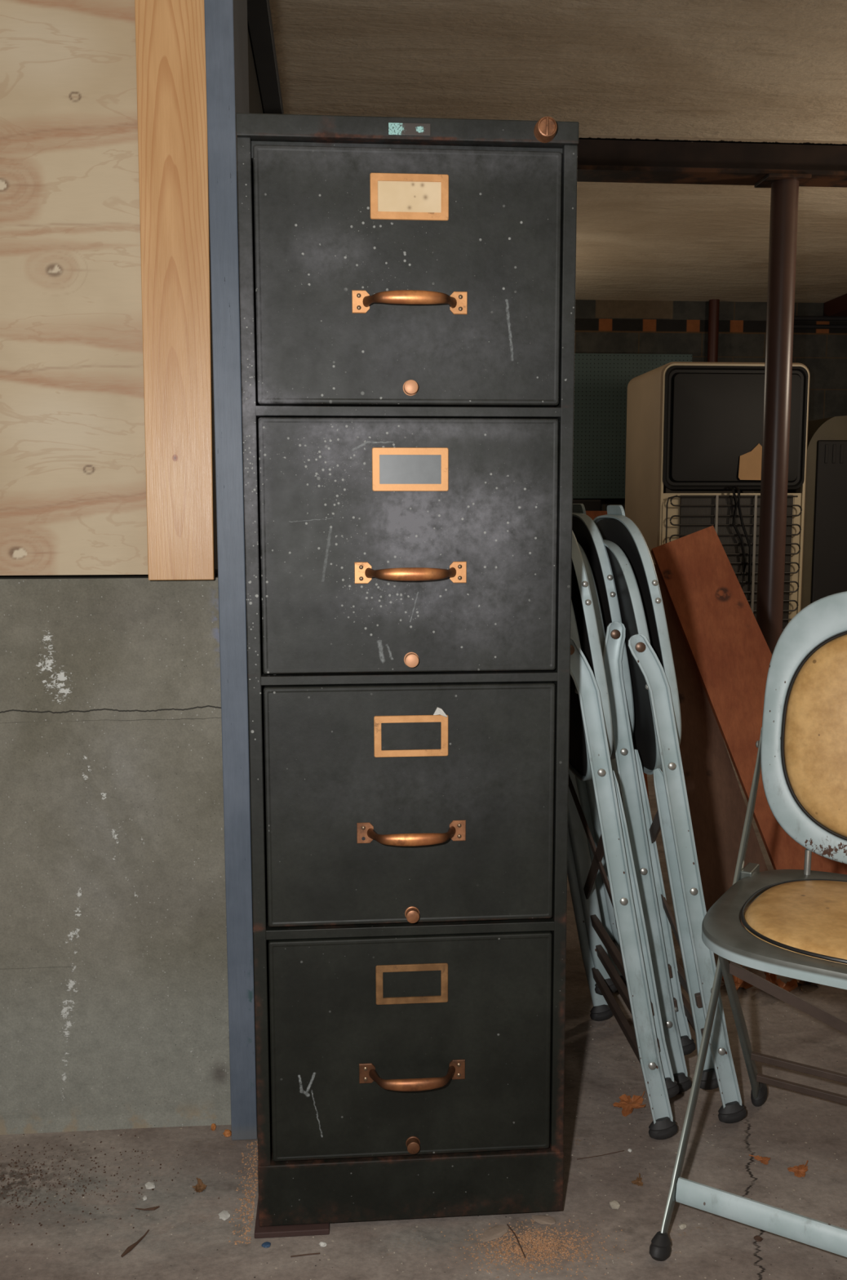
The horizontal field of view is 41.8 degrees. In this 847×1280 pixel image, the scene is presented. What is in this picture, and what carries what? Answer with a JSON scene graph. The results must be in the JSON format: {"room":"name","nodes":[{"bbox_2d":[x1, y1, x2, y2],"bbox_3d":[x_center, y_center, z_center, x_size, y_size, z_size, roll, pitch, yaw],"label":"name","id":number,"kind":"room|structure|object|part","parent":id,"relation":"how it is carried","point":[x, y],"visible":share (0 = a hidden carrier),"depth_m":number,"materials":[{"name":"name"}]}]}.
{"room":"basement storage room","nodes":[
{"label":"basement storage room","id":0,"kind":"room"},
{"bbox_2d":[0,568,231,1134],"bbox_3d":[-0.689,0.302,1.640,0.804,0.796,0.213,-1,7,-5],"label":"wall","id":1,"kind":"structure","parent":0,"point":[114,997],"depth_m":1.56,"materials":[{"name":"concrete"}]},
{"bbox_2d":[0,0,148,575],"bbox_3d":[-0.713,-0.778,1.395,0.740,1.396,0.016,-1,7,-5],"label":"plywood sheet","id":2,"kind":"object","parent":1,"relation":"on","point":[73,471],"visible":1,"depth_m":1.45,"materials":[{"name":"brown wood"}]},
{"bbox_2d":[134,0,214,580],"bbox_3d":[-0.320,-0.777,1.410,0.101,1.402,0.014,-1,7,-5],"label":"board","id":3,"kind":"object","parent":1,"relation":"attached to","point":[171,50],"visible":0.97,"depth_m":1.44,"materials":[{"name":"beige wood"}]},
{"bbox_2d":[204,0,257,1140],"bbox_3d":[-0.267,-0.401,1.567,0.036,2.208,0.255,-1,7,-5],"label":"trim","id":4,"kind":"structure","parent":1,"relation":"attached to","point":[226,37],"depth_m":1.48,"materials":[{"name":"blue"}]},
{"bbox_2d":[210,21,264,568],"bbox_3d":[-1.219,-0.737,4.353,1.295,2.208,5.490,-1,7,-5],"label":"wall","id":5,"kind":"structure","parent":0,"point":[255,104],"depth_m":3.02,"materials":[{"name":"paint"}]},
{"bbox_2d":[0,649,846,1279],"bbox_3d":[1.343,0.555,3.244,8.200,0.100,8.700,-1,7,-5],"label":"floor","id":6,"kind":"structure","parent":0,"point":[195,1248],"depth_m":1.45,"materials":[{"name":"concrete"}]},
{"bbox_2d":[0,1132,219,1245],"bbox_3d":[-0.528,0.722,1.476,0.519,0.002,0.267,-1,7,-5],"label":"soot","id":7,"kind":"object","parent":6,"relation":"on","point":[15,1162],"visible":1,"depth_m":1.48,"materials":[{"name":"black-brown soot"},{"name":"loose dirt"}]},
{"bbox_2d":[120,1229,149,1257],"bbox_3d":[-0.351,0.735,1.351,0.006,0.006,0.050,3,7,21],"label":"twig","id":8,"kind":"object","parent":6,"relation":"on","point":[131,1247],"visible":1,"depth_m":1.34,"materials":[{"name":"brown wood"}]},
{"bbox_2d":[135,1205,159,1210],"bbox_3d":[-0.354,0.728,1.419,0.031,0.004,0.007,-1,7,-5],"label":"twig","id":9,"kind":"object","parent":6,"relation":"on","point":[153,1208],"visible":1,"depth_m":1.42,"materials":[{"name":"brown wood"}]},
{"bbox_2d":[145,1182,155,1189],"bbox_3d":[-0.362,0.722,1.468,0.012,0.003,0.016,-3,8,-25],"label":"flake","id":10,"kind":"object","parent":6,"relation":"on","point":[148,1185],"visible":1,"depth_m":1.47,"materials":[{"name":"white paint"}]},
{"bbox_2d":[192,1177,207,1192],"bbox_3d":[-0.296,0.720,1.465,0.019,0.007,0.031,-2,7,-12],"label":"dry leaf","id":11,"kind":"object","parent":6,"relation":"on","point":[198,1188],"visible":1,"depth_m":1.46,"materials":[{"name":"brown plant"}]},
{"bbox_2d":[210,1123,216,1130],"bbox_3d":[-0.304,0.703,1.601,0.007,0.011,0.011,-1,7,-4],"label":"shell","id":12,"kind":"object","parent":6,"relation":"on","point":[213,1125],"visible":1,"depth_m":1.60,"materials":[{"name":"brown"}]},
{"bbox_2d":[217,1209,230,1220],"bbox_3d":[-0.253,0.730,1.405,0.014,0.003,0.021,-3,8,-26],"label":"flake","id":13,"kind":"object","parent":6,"relation":"on","point":[224,1215],"visible":1,"depth_m":1.40,"materials":[{"name":"white paint"}]},
{"bbox_2d":[222,1128,231,1137],"bbox_3d":[-0.281,0.706,1.585,0.012,0.010,0.010,1,7,12],"label":"shell","id":14,"kind":"object","parent":6,"relation":"on","point":[227,1133],"visible":1,"depth_m":1.58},
{"bbox_2d":[226,1141,257,1244],"bbox_3d":[-0.242,0.723,1.460,0.046,0.002,0.222,-1,7,-5],"label":"sawdust","id":15,"kind":"object","parent":6,"relation":"on","point":[242,1153],"visible":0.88,"depth_m":1.44},
{"bbox_2d":[262,1241,271,1247],"bbox_3d":[-0.192,0.736,1.348,0.011,0.004,0.010,2,7,16],"label":"flake","id":16,"kind":"object","parent":6,"relation":"on","point":[267,1244],"visible":1,"depth_m":1.35,"materials":[{"name":"blue paint"}]},
{"bbox_2d":[254,1196,329,1238],"bbox_3d":[-0.168,0.724,1.430,0.092,0.008,0.132,-1,7,-5],"label":"shim","id":17,"kind":"object","parent":6,"relation":"on","point":[310,1229],"visible":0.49,"depth_m":1.37,"materials":[{"name":"brown wood"}]},
{"bbox_2d":[290,1252,319,1257],"bbox_3d":[-0.142,0.738,1.330,0.035,0.002,0.002,-1,7,-9],"label":"twig","id":18,"kind":"object","parent":6,"relation":"on","point":[319,1252],"visible":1,"depth_m":1.33,"materials":[{"name":"wood"}]},
{"bbox_2d":[319,1241,326,1247],"bbox_3d":[-0.123,0.735,1.348,0.007,0.006,0.008,-5,8,-35],"label":"chip","id":19,"kind":"object","parent":6,"relation":"on","point":[322,1244],"visible":1,"depth_m":1.35,"materials":[{"name":"white paint"}]},
{"bbox_2d":[235,112,579,1226],"bbox_3d":[-0.039,0.035,1.616,0.382,1.314,0.700,-1,7,-5],"label":"filing cabinet","id":20,"kind":"object","parent":6,"relation":"on","point":[407,285],"visible":1,"depth_m":1.30,"materials":[{"name":"black metal"}]},
{"bbox_3d":[-0.071,-0.381,1.247,0.020,0.025,0.002,-1,7,-5],"label":"handle plate","id":21,"kind":"part","parent":20,"relation":"part of","materials":[{"name":"orange metal"}]},
{"bbox_3d":[-0.070,-0.078,1.284,0.020,0.025,0.002,-1,7,-5],"label":"handle plate","id":22,"kind":"part","parent":20,"relation":"part of","materials":[{"name":"orange metal"}]},
{"bbox_3d":[-0.070,0.230,1.321,0.020,0.025,0.002,-1,7,-5],"label":"handle plate","id":23,"kind":"part","parent":20,"relation":"part of","materials":[{"name":"brown metal"}]},
{"bbox_3d":[-0.069,0.531,1.357,0.020,0.025,0.002,-1,7,-5],"label":"handle plate","id":24,"kind":"part","parent":20,"relation":"part of","materials":[{"name":"brown metal"}]},
{"bbox_3d":[-0.016,-0.410,1.259,0.346,0.280,0.022,-1,7,-5],"label":"drawer","id":25,"kind":"part","parent":20,"relation":"part of","materials":[{"name":"green paint"}]},
{"bbox_3d":[-0.017,-0.264,1.283,0.352,0.011,0.027,-1,7,-5],"label":"rail","id":26,"kind":"part","parent":20,"relation":"part of","materials":[{"name":"black metal"}]},
{"bbox_3d":[-0.016,-0.109,1.296,0.346,0.294,0.022,-1,7,-5],"label":"drawer","id":27,"kind":"part","parent":20,"relation":"part of","materials":[{"name":"green paint"}]},
{"bbox_3d":[-0.016,0.044,1.320,0.352,0.011,0.027,-1,7,-5],"label":"rail","id":28,"kind":"part","parent":20,"relation":"part of","materials":[{"name":"black metal"}]},
{"bbox_3d":[-0.015,0.197,1.333,0.346,0.291,0.022,-1,7,-5],"label":"drawer","id":29,"kind":"part","parent":20,"relation":"part of","materials":[{"name":"green paint"}]},
{"bbox_3d":[-0.016,-0.495,1.237,0.088,0.050,0.002,-1,7,-5],"label":"label frame","id":30,"kind":"part","parent":20,"relation":"part of","materials":[{"name":"gold metal"}]},
{"bbox_3d":[-0.015,-0.565,1.227,0.047,0.013,0.001,-1,7,-5],"label":"name plate","id":31,"kind":"part","parent":20,"relation":"part of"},
{"bbox_3d":[-0.014,-0.379,1.233,0.106,0.015,0.039,-1,7,-5],"label":"handle","id":32,"kind":"part","parent":20,"relation":"part of","materials":[{"name":"orange metal"}]},
{"bbox_3d":[-0.015,0.351,1.357,0.352,0.012,0.027,-1,7,-5],"label":"rail","id":33,"kind":"part","parent":20,"relation":"part of","materials":[{"name":"black metal"}]},
{"bbox_3d":[-0.015,0.499,1.369,0.346,0.282,0.022,-1,7,-5],"label":"drawer","id":34,"kind":"part","parent":20,"relation":"part of","materials":[{"name":"green paint"}]},
{"bbox_3d":[-0.015,-0.196,1.274,0.088,0.050,0.002,-1,7,-5],"label":"label frame","id":35,"kind":"part","parent":20,"relation":"part of","materials":[{"name":"gold metal"}]},
{"bbox_3d":[-0.013,-0.076,1.270,0.106,0.015,0.039,-1,7,-5],"label":"handle","id":36,"kind":"part","parent":20,"relation":"part of","materials":[{"name":"orange metal"}]},
{"bbox_3d":[-0.015,0.114,1.311,0.088,0.050,0.002,-1,7,-5],"label":"label frame","id":37,"kind":"part","parent":20,"relation":"part of","materials":[{"name":"gold metal"}]},
{"bbox_3d":[-0.014,0.418,1.348,0.088,0.050,0.002,-1,7,-5],"label":"label frame","id":38,"kind":"part","parent":20,"relation":"part of","materials":[{"name":"brown metal"}]},
{"bbox_3d":[-0.013,0.232,1.307,0.106,0.015,0.039,-1,7,-5],"label":"handle","id":39,"kind":"part","parent":20,"relation":"part of","materials":[{"name":"orange metal"}]},
{"bbox_3d":[-0.012,0.532,1.344,0.106,0.015,0.039,-1,7,-5],"label":"handle","id":40,"kind":"part","parent":20,"relation":"part of","materials":[{"name":"orange metal"}]},
{"bbox_3d":[0.041,0.529,1.366,0.020,0.025,0.002,-1,7,-5],"label":"handle plate","id":41,"kind":"part","parent":20,"relation":"part of","materials":[{"name":"brown metal"}]},
{"bbox_3d":[0.041,0.229,1.329,0.020,0.025,0.002,-1,7,-5],"label":"handle plate","id":42,"kind":"part","parent":20,"relation":"part of","materials":[{"name":"brown metal"}]},
{"bbox_3d":[0.040,-0.079,1.292,0.020,0.025,0.002,-1,7,-5],"label":"handle plate","id":43,"kind":"part","parent":20,"relation":"part of","materials":[{"name":"orange metal"}]},
{"bbox_3d":[0.040,-0.382,1.256,0.020,0.025,0.002,-1,7,-5],"label":"handle plate","id":44,"kind":"part","parent":20,"relation":"part of","materials":[{"name":"orange metal"}]},
{"bbox_2d":[0,951,838,1279],"bbox_3d":[0.108,0.688,1.746,1.700,0.001,1.096,-1,7,-5],"label":"grit","id":45,"kind":"object","parent":6,"relation":"on","point":[579,952],"visible":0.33,"depth_m":1.41,"materials":[{"name":"stone"}]},
{"bbox_2d":[480,1225,508,1241],"bbox_3d":[0.087,0.733,1.370,0.043,0.004,0.022,-6,9,-41],"label":"lump","id":46,"kind":"object","parent":6,"relation":"on","point":[495,1232],"visible":1,"depth_m":1.37,"materials":[{"name":"beige stone"}]},
{"bbox_2d":[506,1223,526,1257],"bbox_3d":[0.114,0.734,1.355,0.003,0.003,0.064,-2,7,-15],"label":"twig","id":47,"kind":"object","parent":6,"relation":"on","point":[507,1224],"visible":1,"depth_m":1.35,"materials":[{"name":"brown wood"}]},
{"bbox_2d":[440,1219,632,1279],"bbox_3d":[0.138,0.738,1.336,0.226,0.001,0.126,-1,7,-5],"label":"sawdust","id":48,"kind":"object","parent":6,"relation":"on","point":[540,1248],"visible":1,"depth_m":1.34},
{"bbox_2d":[531,1214,555,1224],"bbox_3d":[0.152,0.730,1.396,0.030,0.003,0.019,0,7,-1],"label":"lump","id":49,"kind":"object","parent":6,"relation":"on","point":[543,1220],"visible":1,"depth_m":1.39,"materials":[{"name":"beige stone"}]},
{"bbox_2d":[573,499,602,511],"bbox_3d":[0.691,-0.407,6.921,0.700,0.928,0.610,-1,7,-5],"label":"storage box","id":50,"kind":"object","parent":6,"relation":"on","point":[589,504],"visible":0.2,"depth_m":6.59,"materials":[{"name":"black"}]},
{"bbox_2d":[577,1150,624,1159],"bbox_3d":[0.246,0.713,1.533,0.072,0.001,0.002,-2,7,-17],"label":"twig","id":51,"kind":"object","parent":6,"relation":"on","point":[622,1150],"visible":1,"depth_m":1.53,"materials":[{"name":"brown wood"}]},
{"bbox_2d":[609,1200,620,1208],"bbox_3d":[0.246,0.725,1.424,0.014,0.006,0.016,0,7,4],"label":"chip","id":52,"kind":"object","parent":6,"relation":"on","point":[615,1204],"visible":1,"depth_m":1.42,"materials":[{"name":"beige stone"}]},
{"bbox_2d":[586,511,649,803],"bbox_3d":[0.394,0.184,2.249,0.100,0.887,0.217,-4,8,-26],"label":"folding chair","id":53,"kind":"object","parent":6,"relation":"on","point":[593,514],"visible":0.07,"depth_m":2.26,"materials":[{"name":"grey metal"}]},
{"bbox_2d":[567,529,679,1139],"bbox_3d":[0.255,0.243,1.699,0.194,0.896,0.388,-1,7,-5],"label":"folding chair","id":54,"kind":"object","parent":6,"relation":"on","point":[591,726],"visible":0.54,"depth_m":1.55,"materials":[{"name":"blue paint"}]},
{"bbox_3d":[0.198,0.024,1.668,0.016,0.356,0.349,-11,8,-3],"label":"seat","id":55,"kind":"part","parent":54,"relation":"part of","materials":[{"name":"blue paint"}]},
{"bbox_3d":[0.238,0.307,1.889,0.047,0.733,0.011,-11,8,-3],"label":"leg","id":56,"kind":"part","parent":54,"relation":"part of","materials":[{"name":"blue paint"}]},
{"bbox_3d":[0.273,0.374,1.888,0.032,0.486,0.011,-11,8,-3],"label":"leg","id":57,"kind":"part","parent":54,"relation":"part of","materials":[{"name":"blue paint"}]},
{"bbox_3d":[0.219,-0.007,1.665,0.016,0.370,0.357,-11,8,-3],"label":"backrest","id":58,"kind":"part","parent":54,"relation":"part of","materials":[{"name":"blue paint"}]},
{"bbox_3d":[0.300,0.415,1.551,0.032,0.486,0.011,-11,8,-3],"label":"leg","id":59,"kind":"part","parent":54,"relation":"part of","materials":[{"name":"blue paint"}]},
{"bbox_2d":[613,1091,645,1116],"bbox_3d":[0.315,0.694,1.662,0.066,0.009,0.050,-2,7,-17],"label":"dry leaf","id":60,"kind":"object","parent":6,"relation":"on","point":[628,1104],"visible":1,"depth_m":1.66,"materials":[{"name":"brown plant"}]},
{"bbox_2d":[572,503,696,1093],"bbox_3d":[0.309,0.227,1.820,0.194,0.896,0.383,-1,7,-5],"label":"folding chair","id":61,"kind":"object","parent":6,"relation":"on","point":[680,1043],"visible":0.38,"depth_m":1.66,"materials":[{"name":"blue paint"}]},
{"bbox_3d":[0.252,0.008,1.789,0.016,0.356,0.344,-11,8,-3],"label":"seat","id":62,"kind":"part","parent":61,"relation":"part of","materials":[{"name":"blue paint"}]},
{"bbox_3d":[0.305,0.289,2.009,0.047,0.733,0.011,-11,8,-3],"label":"leg","id":63,"kind":"part","parent":61,"relation":"part of","materials":[{"name":"blue paint"}]},
{"bbox_3d":[0.328,0.359,2.007,0.033,0.486,0.011,-11,8,-3],"label":"leg","id":64,"kind":"part","parent":61,"relation":"part of","materials":[{"name":"blue paint"}]},
{"bbox_3d":[0.273,-0.022,1.787,0.016,0.370,0.352,-11,8,-3],"label":"backrest","id":65,"kind":"part","parent":61,"relation":"part of","materials":[{"name":"blue paint"}]},
{"bbox_3d":[0.334,0.332,1.653,0.047,0.733,0.011,-11,8,-3],"label":"leg","id":66,"kind":"part","parent":61,"relation":"part of","materials":[{"name":"blue paint"}]},
{"bbox_3d":[0.355,0.399,1.675,0.033,0.486,0.011,-11,8,-3],"label":"leg","id":67,"kind":"part","parent":61,"relation":"part of","materials":[{"name":"blue paint"}]},
{"bbox_2d":[631,1173,643,1186],"bbox_3d":[0.284,0.719,1.476,0.015,0.004,0.023,0,7,5],"label":"dry leaf","id":68,"kind":"object","parent":6,"relation":"on","point":[638,1181],"visible":1,"depth_m":1.47,"materials":[{"name":"brown plant"}]},
{"bbox_2d":[593,505,746,1123],"bbox_3d":[0.358,0.238,1.739,0.198,0.894,0.388,-1,7,-5],"label":"folding chair","id":69,"kind":"object","parent":6,"relation":"on","point":[657,733],"visible":0.6,"depth_m":1.58,"materials":[{"name":"blue paint"}]},
{"bbox_3d":[0.349,0.376,1.928,0.034,0.486,0.011,-12,8,-3],"label":"leg","id":70,"kind":"part","parent":69,"relation":"part of","materials":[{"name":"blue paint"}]},
{"bbox_3d":[0.301,0.020,1.708,0.016,0.356,0.349,-12,8,-3],"label":"seat","id":71,"kind":"part","parent":69,"relation":"part of","materials":[{"name":"blue paint"}]},
{"bbox_3d":[0.322,-0.011,1.706,0.016,0.370,0.357,-12,8,-3],"label":"backrest","id":72,"kind":"part","parent":69,"relation":"part of","materials":[{"name":"blue paint"}]},
{"bbox_3d":[0.376,0.417,1.590,0.034,0.486,0.011,-12,8,-3],"label":"leg","id":73,"kind":"part","parent":69,"relation":"part of","materials":[{"name":"blue paint"}]},
{"bbox_3d":[0.373,0.346,1.569,0.047,0.733,0.011,-12,8,-3],"label":"leg","id":74,"kind":"part","parent":69,"relation":"part of","materials":[{"name":"blue paint"}]},
{"bbox_2d":[679,1223,687,1229],"bbox_3d":[0.323,0.730,1.380,0.010,0.006,0.008,0,7,-3],"label":"chip","id":75,"kind":"object","parent":6,"relation":"on","point":[682,1226],"visible":1,"depth_m":1.38,"materials":[{"name":"white stone"}]},
{"bbox_2d":[653,564,768,928],"bbox_3d":[0.639,0.218,2.486,0.190,0.771,0.398,-2,7,-13],"label":"wooden plank","id":76,"kind":"object","parent":6,"relation":"on","point":[717,803],"visible":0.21,"depth_m":2.44,"materials":[{"name":"brown wood"}]},
{"bbox_2d":[625,361,810,631],"bbox_3d":[1.563,-0.642,6.004,0.776,1.612,0.747,-1,7,-5],"label":"television","id":77,"kind":"object","parent":6,"relation":"on","point":[695,430],"visible":0.46,"depth_m":5.65,"materials":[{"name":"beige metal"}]},
{"bbox_3d":[1.587,-0.320,5.747,0.746,0.875,0.016,-1,7,-5],"label":"panel","id":78,"kind":"part","parent":77,"relation":"part of","materials":[{"name":"beige metal"}]},
{"bbox_3d":[1.588,-1.077,5.630,0.744,0.621,0.034,-1,7,-5],"label":"panel","id":79,"kind":"part","parent":77,"relation":"part of","materials":[{"name":"black plastic"}]},
{"bbox_3d":[1.617,-0.517,5.667,0.133,0.546,0.041,-1,7,-5],"label":"power cord","id":80,"kind":"part","parent":77,"relation":"part of","materials":[{"name":"black rubber"}]},
{"bbox_2d":[722,964,755,990],"bbox_3d":[0.597,0.630,2.075,0.088,0.035,0.065,0,7,-2],"label":"dry leaf","id":81,"kind":"object","parent":6,"relation":"on","point":[739,983],"visible":0.35,"depth_m":2.07,"materials":[{"name":"brown plant"}]},
{"bbox_2d":[649,591,846,1260],"bbox_3d":[0.549,0.342,1.360,0.395,0.783,0.459,4,8,31],"label":"folding chair","id":82,"kind":"object","parent":6,"relation":"on","point":[795,924],"visible":1,"depth_m":1.51,"materials":[{"name":"grey metal"}]},
{"bbox_3d":[0.387,0.433,1.464,0.007,0.576,0.421,4,8,31],"label":"leg","id":83,"kind":"part","parent":82,"relation":"part of","materials":[{"name":"grey metal"}]},
{"bbox_3d":[0.439,0.528,1.539,0.008,0.369,0.275,4,8,31],"label":"leg","id":84,"kind":"part","parent":82,"relation":"part of","materials":[{"name":"grey metal"}]},
{"bbox_3d":[0.547,0.353,1.359,0.368,0.026,0.364,4,8,31],"label":"seat","id":85,"kind":"part","parent":82,"relation":"part of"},
{"bbox_3d":[0.640,0.121,1.489,0.362,0.376,0.079,4,8,31],"label":"backrest","id":86,"kind":"part","parent":82,"relation":"part of","materials":[{"name":"beige fabric"}]},
{"bbox_2d":[651,525,846,874],"bbox_3d":[0.744,0.185,2.404,0.159,0.856,0.580,-6,9,-42],"label":"wooden plank","id":87,"kind":"object","parent":6,"relation":"on","point":[730,651],"visible":0.55,"depth_m":2.46,"materials":[{"name":"brown wood"}]},
{"bbox_2d":[754,1235,763,1241],"bbox_3d":[0.410,0.733,1.358,0.008,0.006,0.009,-5,9,-37],"label":"chip","id":88,"kind":"object","parent":6,"relation":"on","point":[758,1238],"visible":1,"depth_m":1.35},
{"bbox_2d":[749,1154,770,1164],"bbox_3d":[0.463,0.712,1.525,0.027,0.004,0.019,4,8,32],"label":"dry leaf","id":89,"kind":"object","parent":6,"relation":"on","point":[765,1160],"visible":1,"depth_m":1.52,"materials":[{"name":"brown plant"}]},
{"bbox_2d":[764,971,798,991],"bbox_3d":[0.652,0.633,2.063,0.063,0.031,0.090,-2,7,-18],"label":"dry leaf","id":90,"kind":"object","parent":6,"relation":"on","point":[789,986],"visible":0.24,"depth_m":2.07,"materials":[{"name":"brown plant"}]},
{"bbox_2d":[755,173,812,654],"bbox_3d":[1.332,-0.660,4.198,0.180,2.084,0.180,-1,7,-5],"label":"steel column","id":91,"kind":"structure","parent":6,"relation":"on","point":[784,187],"depth_m":4.13,"materials":[{"name":"brown metal"}]},
{"bbox_2d":[577,134,846,187],"bbox_3d":[2.343,-1.769,4.160,5.790,0.124,0.150,-1,7,-5],"label":"steel beam","id":92,"kind":"structure","parent":91,"relation":"on","point":[601,158],"depth_m":4.01,"materials":[{"name":"metal"}]},
{"bbox_3d":[1.320,-1.687,4.073,0.160,0.014,0.140,-1,7,-5],"label":"cap plate","id":93,"kind":"part","parent":91,"relation":"part of","materials":[{"name":"paint"}]},
{"bbox_2d":[787,1160,808,1177],"bbox_3d":[0.513,0.715,1.500,0.039,0.004,0.026,-5,8,-33],"label":"dry leaf","id":94,"kind":"object","parent":6,"relation":"on","point":[800,1171],"visible":1,"depth_m":1.50,"materials":[{"name":"brown plant"}]},
{"bbox_2d":[792,977,819,991],"bbox_3d":[0.716,0.630,2.085,0.061,0.031,0.089,5,9,36],"label":"dry leaf","id":95,"kind":"object","parent":6,"relation":"on","point":[800,981],"visible":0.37,"depth_m":2.08,"materials":[{"name":"brown plant"}]},
{"bbox_2d":[800,415,846,610],"bbox_3d":[2.614,-0.639,6.675,0.920,1.441,0.626,-1,7,-5],"label":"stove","id":96,"kind":"object","parent":6,"relation":"on","point":[824,569],"visible":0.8,"depth_m":6.33,"materials":[{"name":"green metal"}]},
{"bbox_3d":[2.647,-0.563,6.389,0.820,1.160,0.025,-1,7,-5],"label":"panel","id":97,"kind":"part","parent":96,"relation":"part of","materials":[{"name":"black metal"}]},
{"bbox_2d":[269,0,846,302],"bbox_3d":[1.339,-1.736,2.967,8.200,0.100,8.700,-1,7,-5],"label":"ceiling","id":98,"kind":"structure","parent":0,"point":[753,69],"depth_m":3.50,"materials":[{"name":"weathered wood"},{"name":"dark painted steel"}]},
{"bbox_2d":[247,0,284,114],"bbox_3d":[-0.543,-1.817,4.272,0.059,0.044,5.478,-1,7,-5],"label":"rail","id":99,"kind":"object","parent":98,"relation":"attached to","point":[259,12],"visible":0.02,"depth_m":3.14,"materials":[{"name":"metal"}]},
{"bbox_2d":[824,293,846,316],"bbox_3d":[2.830,-1.993,5.905,0.200,0.099,2.740,-1,7,-5],"label":"joist","id":100,"kind":"object","parent":98,"relation":"attached to","point":[837,307],"visible":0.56,"depth_m":7.09,"materials":[{"name":"brown wood"}]},
{"bbox_2d":[573,299,846,512],"bbox_3d":[1.002,-1.102,7.336,8.200,2.208,0.150,-1,7,-5],"label":"wall","id":101,"kind":"structure","parent":0,"point":[602,326],"depth_m":7.22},
{"bbox_2d":[573,353,693,498],"bbox_3d":[1.075,-1.384,7.196,1.330,0.925,0.069,-1,7,-5],"label":"pegboard","id":102,"kind":"object","parent":101,"relation":"attached to","point":[602,380],"visible":0.34,"depth_m":7.16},
{"bbox_2d":[707,298,719,362],"bbox_3d":[1.879,-1.097,7.281,0.066,2.208,0.066,-1,7,-5],"label":"pipe","id":103,"kind":"object","parent":101,"relation":"attached to","point":[714,304],"visible":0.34,"depth_m":7.15,"materials":[{"name":"brown metal"}]},
{"bbox_3d":[5.384,-0.627,3.350,0.100,2.208,8.550,-1,7,-5],"label":"wall","id":104,"kind":"structure","parent":0,"visible":0},
{"bbox_2d":[794,315,846,320],"bbox_3d":[3.624,-2.105,7.269,2.740,0.052,0.032,-1,7,-5],"label":"pipe","id":105,"kind":"object","parent":104,"relation":"attached to","point":[796,317],"visible":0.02,"depth_m":7.17,"materials":[{"name":"black metal"}]},
{"bbox_2d":[794,324,846,328],"bbox_3d":[3.623,-2.054,7.285,2.740,0.043,0.028,-1,7,-5],"label":"pipe","id":106,"kind":"object","parent":104,"relation":"attached to","point":[796,326],"visible":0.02,"depth_m":7.19,"materials":[{"name":"black metal"}]}
]}

